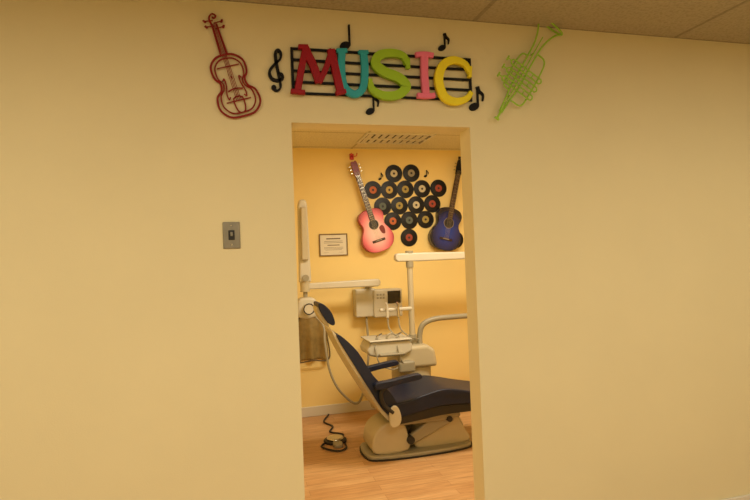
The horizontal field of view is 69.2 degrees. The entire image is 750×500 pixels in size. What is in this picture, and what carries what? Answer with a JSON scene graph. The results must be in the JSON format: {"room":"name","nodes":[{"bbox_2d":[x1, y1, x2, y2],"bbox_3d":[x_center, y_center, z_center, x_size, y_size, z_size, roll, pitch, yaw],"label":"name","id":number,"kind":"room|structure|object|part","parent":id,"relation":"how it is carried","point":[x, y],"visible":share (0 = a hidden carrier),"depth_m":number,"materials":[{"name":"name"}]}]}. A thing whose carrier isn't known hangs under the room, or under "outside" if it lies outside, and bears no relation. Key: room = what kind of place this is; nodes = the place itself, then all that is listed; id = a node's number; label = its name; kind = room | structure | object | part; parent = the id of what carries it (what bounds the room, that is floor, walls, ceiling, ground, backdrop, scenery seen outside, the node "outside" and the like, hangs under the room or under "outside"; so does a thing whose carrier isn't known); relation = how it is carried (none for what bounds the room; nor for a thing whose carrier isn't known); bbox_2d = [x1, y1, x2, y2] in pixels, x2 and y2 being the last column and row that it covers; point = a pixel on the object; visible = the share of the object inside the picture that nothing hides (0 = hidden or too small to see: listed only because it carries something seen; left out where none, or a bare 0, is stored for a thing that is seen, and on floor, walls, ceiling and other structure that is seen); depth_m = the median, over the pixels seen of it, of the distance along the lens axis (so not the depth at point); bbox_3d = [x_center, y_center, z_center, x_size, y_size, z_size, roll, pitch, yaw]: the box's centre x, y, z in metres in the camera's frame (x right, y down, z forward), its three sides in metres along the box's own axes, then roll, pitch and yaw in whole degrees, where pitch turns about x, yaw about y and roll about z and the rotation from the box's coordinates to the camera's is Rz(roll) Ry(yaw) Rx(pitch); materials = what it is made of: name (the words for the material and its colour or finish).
{"room":"dental clinic","nodes":[
{"label":"dental clinic","id":0,"kind":"room"},
{"bbox_2d":[0,0,749,499],"bbox_3d":[0.325,0.153,2.672,6.800,2.745,0.120,-2,-1,-15],"label":"wall","id":1,"kind":"structure","parent":0,"point":[606,213],"depth_m":2.44,"materials":[{"name":"paint"}]},
{"bbox_2d":[202,13,260,118],"bbox_3d":[-0.622,-0.798,2.370,0.238,0.457,0.018,-2,-1,-15],"label":"art","id":2,"kind":"object","parent":1,"relation":"attached to","point":[226,53],"visible":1,"depth_m":2.36},
{"bbox_2d":[223,222,240,248],"bbox_3d":[-0.620,-0.064,2.352,0.072,0.116,0.020,-2,-1,-15],"label":"switch plate","id":3,"kind":"object","parent":1,"relation":"attached to","point":[231,230],"visible":1,"depth_m":2.35,"materials":[{"name":"metal"}]},
{"bbox_2d":[268,48,283,92],"bbox_3d":[-0.441,-0.799,2.420,0.070,0.194,0.014,-2,-1,-15],"label":"sign","id":4,"kind":"object","parent":1,"relation":"attached to","point":[280,75],"visible":1,"depth_m":2.42,"materials":[{"name":"black paint"}]},
{"bbox_2d":[340,24,350,48],"bbox_3d":[-0.139,-0.980,2.506,0.050,0.117,0.012,-2,-1,-15],"label":"sign","id":5,"kind":"object","parent":1,"relation":"attached to","point":[345,44],"visible":0.82,"depth_m":2.50,"materials":[{"name":"black paint"}]},
{"bbox_2d":[366,97,378,114],"bbox_3d":[-0.012,-0.678,2.533,0.065,0.098,0.012,-2,-1,-15],"label":"sign","id":6,"kind":"object","parent":1,"relation":"attached to","point":[369,111],"visible":0.94,"depth_m":2.53,"materials":[{"name":"black paint"}]},
{"bbox_2d":[290,44,472,105],"bbox_3d":[0.047,-0.809,2.538,0.884,0.252,0.040,-2,-1,-15],"label":"wall sign","id":7,"kind":"object","parent":1,"relation":"attached to","point":[337,63],"visible":1,"depth_m":2.52,"materials":[{"name":"multicoloured paint"}]},
{"bbox_2d":[438,33,449,50],"bbox_3d":[0.333,-1.007,2.633,0.058,0.088,0.012,-2,-1,-15],"label":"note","id":8,"kind":"object","parent":1,"relation":"attached to","point":[441,47],"visible":1,"depth_m":2.63,"materials":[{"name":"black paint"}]},
{"bbox_2d":[469,86,483,110],"bbox_3d":[0.498,-0.744,2.671,0.081,0.122,0.012,-2,-1,-15],"label":"note","id":9,"kind":"object","parent":1,"relation":"attached to","point":[474,106],"visible":1,"depth_m":2.67,"materials":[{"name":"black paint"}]},
{"bbox_2d":[494,23,562,120],"bbox_3d":[0.769,-0.914,2.728,0.404,0.548,0.052,-2,-1,-14],"label":"art","id":10,"kind":"object","parent":1,"relation":"attached to","point":[553,24],"visible":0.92,"depth_m":2.71},
{"bbox_2d":[721,494,749,499],"bbox_3d":[2.110,1.416,3.049,3.242,0.095,0.014,-2,-1,-15],"label":"baseboard","id":11,"kind":"structure","parent":1,"relation":"attached to","point":[743,497],"depth_m":3.02,"materials":[{"name":"white paint"}]},
{"bbox_2d":[292,129,460,150],"bbox_3d":[0.640,-1.091,4.235,3.300,0.080,2.680,-2,-1,-15],"label":"ceiling","id":12,"kind":"structure","parent":0,"point":[301,138],"depth_m":5.05,"materials":[{"name":"tile"}]},
{"bbox_2d":[356,132,435,144],"bbox_3d":[0.184,-1.015,4.981,0.640,0.016,0.400,-2,-1,-15],"label":"ceiling air vent","id":13,"kind":"object","parent":12,"relation":"in","point":[368,138],"depth_m":4.95,"materials":[{"name":"white metal"}]},
{"bbox_2d":[292,148,469,406],"bbox_3d":[0.330,0.223,5.560,3.700,2.685,0.100,-2,-1,-15],"label":"wall","id":14,"kind":"structure","parent":0,"point":[323,178],"depth_m":5.40,"materials":[{"name":"paint"}]},
{"bbox_2d":[298,317,329,362],"bbox_3d":[-0.608,0.837,5.196,0.353,0.464,0.094,-2,-1,-15],"label":"apron","id":15,"kind":"object","parent":14,"relation":"attached to","point":[311,344],"visible":0.59,"depth_m":5.19,"materials":[{"name":"plastic"}]},
{"bbox_2d":[319,233,347,255],"bbox_3d":[-0.404,-0.051,5.308,0.280,0.216,0.016,-2,-1,-15],"label":"framed certificate","id":16,"kind":"object","parent":14,"relation":"attached to","point":[329,244],"visible":1,"depth_m":5.31,"materials":[{"name":"paper"}]},
{"bbox_2d":[302,400,375,417],"bbox_3d":[0.394,1.515,5.487,3.300,0.095,0.014,-2,-1,-15],"label":"baseboard","id":17,"kind":"structure","parent":14,"relation":"attached to","point":[330,409],"depth_m":5.27,"materials":[{"name":"white paint"}]},
{"bbox_2d":[297,200,402,404],"bbox_3d":[-0.214,0.466,5.127,1.111,1.871,0.372,-2,-1,-35],"label":"machine","id":18,"kind":"object","parent":14,"relation":"attached to","point":[367,301],"visible":0.9,"depth_m":4.96,"materials":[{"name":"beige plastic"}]},
{"bbox_3d":[-0.649,-0.082,4.943,0.109,0.750,0.080,-2,-1,-15],"label":"folded scissor arm","id":19,"kind":"part","parent":18,"relation":"part of","materials":[{"name":"beige plastic"}]},
{"bbox_3d":[-0.291,0.317,5.029,0.700,0.070,0.060,-2,-1,-15],"label":"horizontal arm","id":20,"kind":"part","parent":18,"relation":"part of","materials":[{"name":"beige plastic"}]},
{"bbox_2d":[350,153,356,159],"bbox_3d":[-0.216,-0.923,5.327,0.066,0.060,0.122,-2,-1,-15],"label":"wall hook","id":21,"kind":"object","parent":14,"relation":"attached to","point":[352,156],"visible":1,"depth_m":5.37,"materials":[{"name":"red plastic"}]},
{"bbox_2d":[349,161,393,252],"bbox_3d":[-0.037,-0.422,5.368,0.433,0.904,0.097,-2,-1,-17],"label":"acoustic guitar","id":22,"kind":"object","parent":21,"relation":"hanging from","point":[376,236],"visible":1,"depth_m":5.33,"materials":[{"name":"wood"}]},
{"bbox_2d":[364,164,462,247],"bbox_3d":[0.404,-0.438,5.537,1.045,0.870,0.005,-2,-1,-15],"label":"vinyl records","id":23,"kind":"object","parent":14,"relation":"attached to","point":[389,189],"visible":0.92,"depth_m":5.51,"materials":[{"name":"plastic"}]},
{"bbox_2d":[302,409,474,499],"bbox_3d":[0.523,1.551,2.111,7.000,0.080,6.800,-2,-1,-15],"label":"floor","id":24,"kind":"structure","parent":0,"point":[346,474],"depth_m":3.81,"materials":[{"name":"brown wood"}]},
{"bbox_2d":[321,414,346,451],"bbox_3d":[-0.362,1.560,4.724,0.214,0.042,1.020,-2,-1,-5],"label":"foot pedal","id":25,"kind":"object","parent":24,"relation":"on","point":[336,440],"visible":1,"depth_m":4.41,"materials":[{"name":"plastic"}]},
{"bbox_2d":[313,301,471,461],"bbox_3d":[0.372,0.955,4.270,1.658,1.184,0.620,-2,-1,-15],"label":"dental chair","id":26,"kind":"object","parent":24,"relation":"on","point":[418,415],"visible":0.91,"depth_m":4.07,"materials":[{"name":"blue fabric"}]},
{"bbox_2d":[314,301,334,324],"bbox_3d":[-0.382,0.472,4.080,0.119,0.167,0.240,-2,-1,-15],"label":"cushion","id":27,"kind":"object","parent":26,"relation":"on","point":[321,311],"depth_m":3.97,"materials":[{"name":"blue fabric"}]},
{"bbox_2d":[332,330,396,413],"bbox_3d":[-0.110,0.904,4.142,0.419,0.598,0.500,-2,-1,-15],"label":"backrest cushion","id":28,"kind":"object","parent":26,"relation":"on","point":[361,373],"depth_m":3.92,"materials":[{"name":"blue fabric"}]},
{"bbox_3d":[0.325,1.531,4.269,0.871,0.035,0.410,-2,-1,-15],"label":"plate","id":29,"kind":"part","parent":26,"relation":"part of","materials":[{"name":"grey plastic"}]},
{"bbox_2d":[387,375,470,416],"bbox_3d":[0.600,1.121,4.327,1.199,0.175,0.520,-2,-1,-15],"label":"seat cushion","id":30,"kind":"object","parent":26,"relation":"on","point":[429,396],"depth_m":4.06,"materials":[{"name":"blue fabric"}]},
{"bbox_2d":[360,251,466,377],"bbox_3d":[0.626,0.771,4.973,1.524,1.550,0.440,-2,-1,-15],"label":"dental unit","id":31,"kind":"object","parent":24,"relation":"on","point":[412,355],"visible":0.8,"depth_m":4.79,"materials":[{"name":"beige plastic"}]},
{"bbox_2d":[361,333,411,342],"bbox_3d":[0.095,0.777,4.806,0.380,0.015,0.330,-2,-1,-15],"label":"tray","id":32,"kind":"object","parent":31,"relation":"on","point":[400,338],"depth_m":4.71,"materials":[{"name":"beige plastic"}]},
{"bbox_2d":[394,252,464,334],"bbox_3d":[0.723,0.428,4.987,1.110,0.830,0.070,-2,-1,-15],"label":"light","id":33,"kind":"object","parent":31,"relation":"attached to","point":[408,257],"depth_m":4.87,"materials":[{"name":"beige plastic"}]},
{"bbox_2d":[218,0,749,43],"bbox_3d":[0.781,-1.204,0.797,6.800,0.080,3.800,-2,-1,-15],"label":"ceiling","id":34,"kind":"structure","parent":0,"point":[728,21],"depth_m":2.63,"materials":[{"name":"white tile"}]},
{"bbox_3d":[0.904,-0.946,5.627,0.066,0.060,0.122,-2,-1,-15],"label":"wall hook","id":35,"kind":"object","parent":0,"visible":0},
{"bbox_2d":[428,160,461,250],"bbox_3d":[0.736,-0.455,5.573,0.408,0.930,0.092,-2,-1,-15],"label":"acoustic guitar","id":36,"kind":"object","parent":35,"relation":"hanging from","point":[444,235],"visible":0.93,"depth_m":5.54,"materials":[{"name":"blue wood"}]}
]}

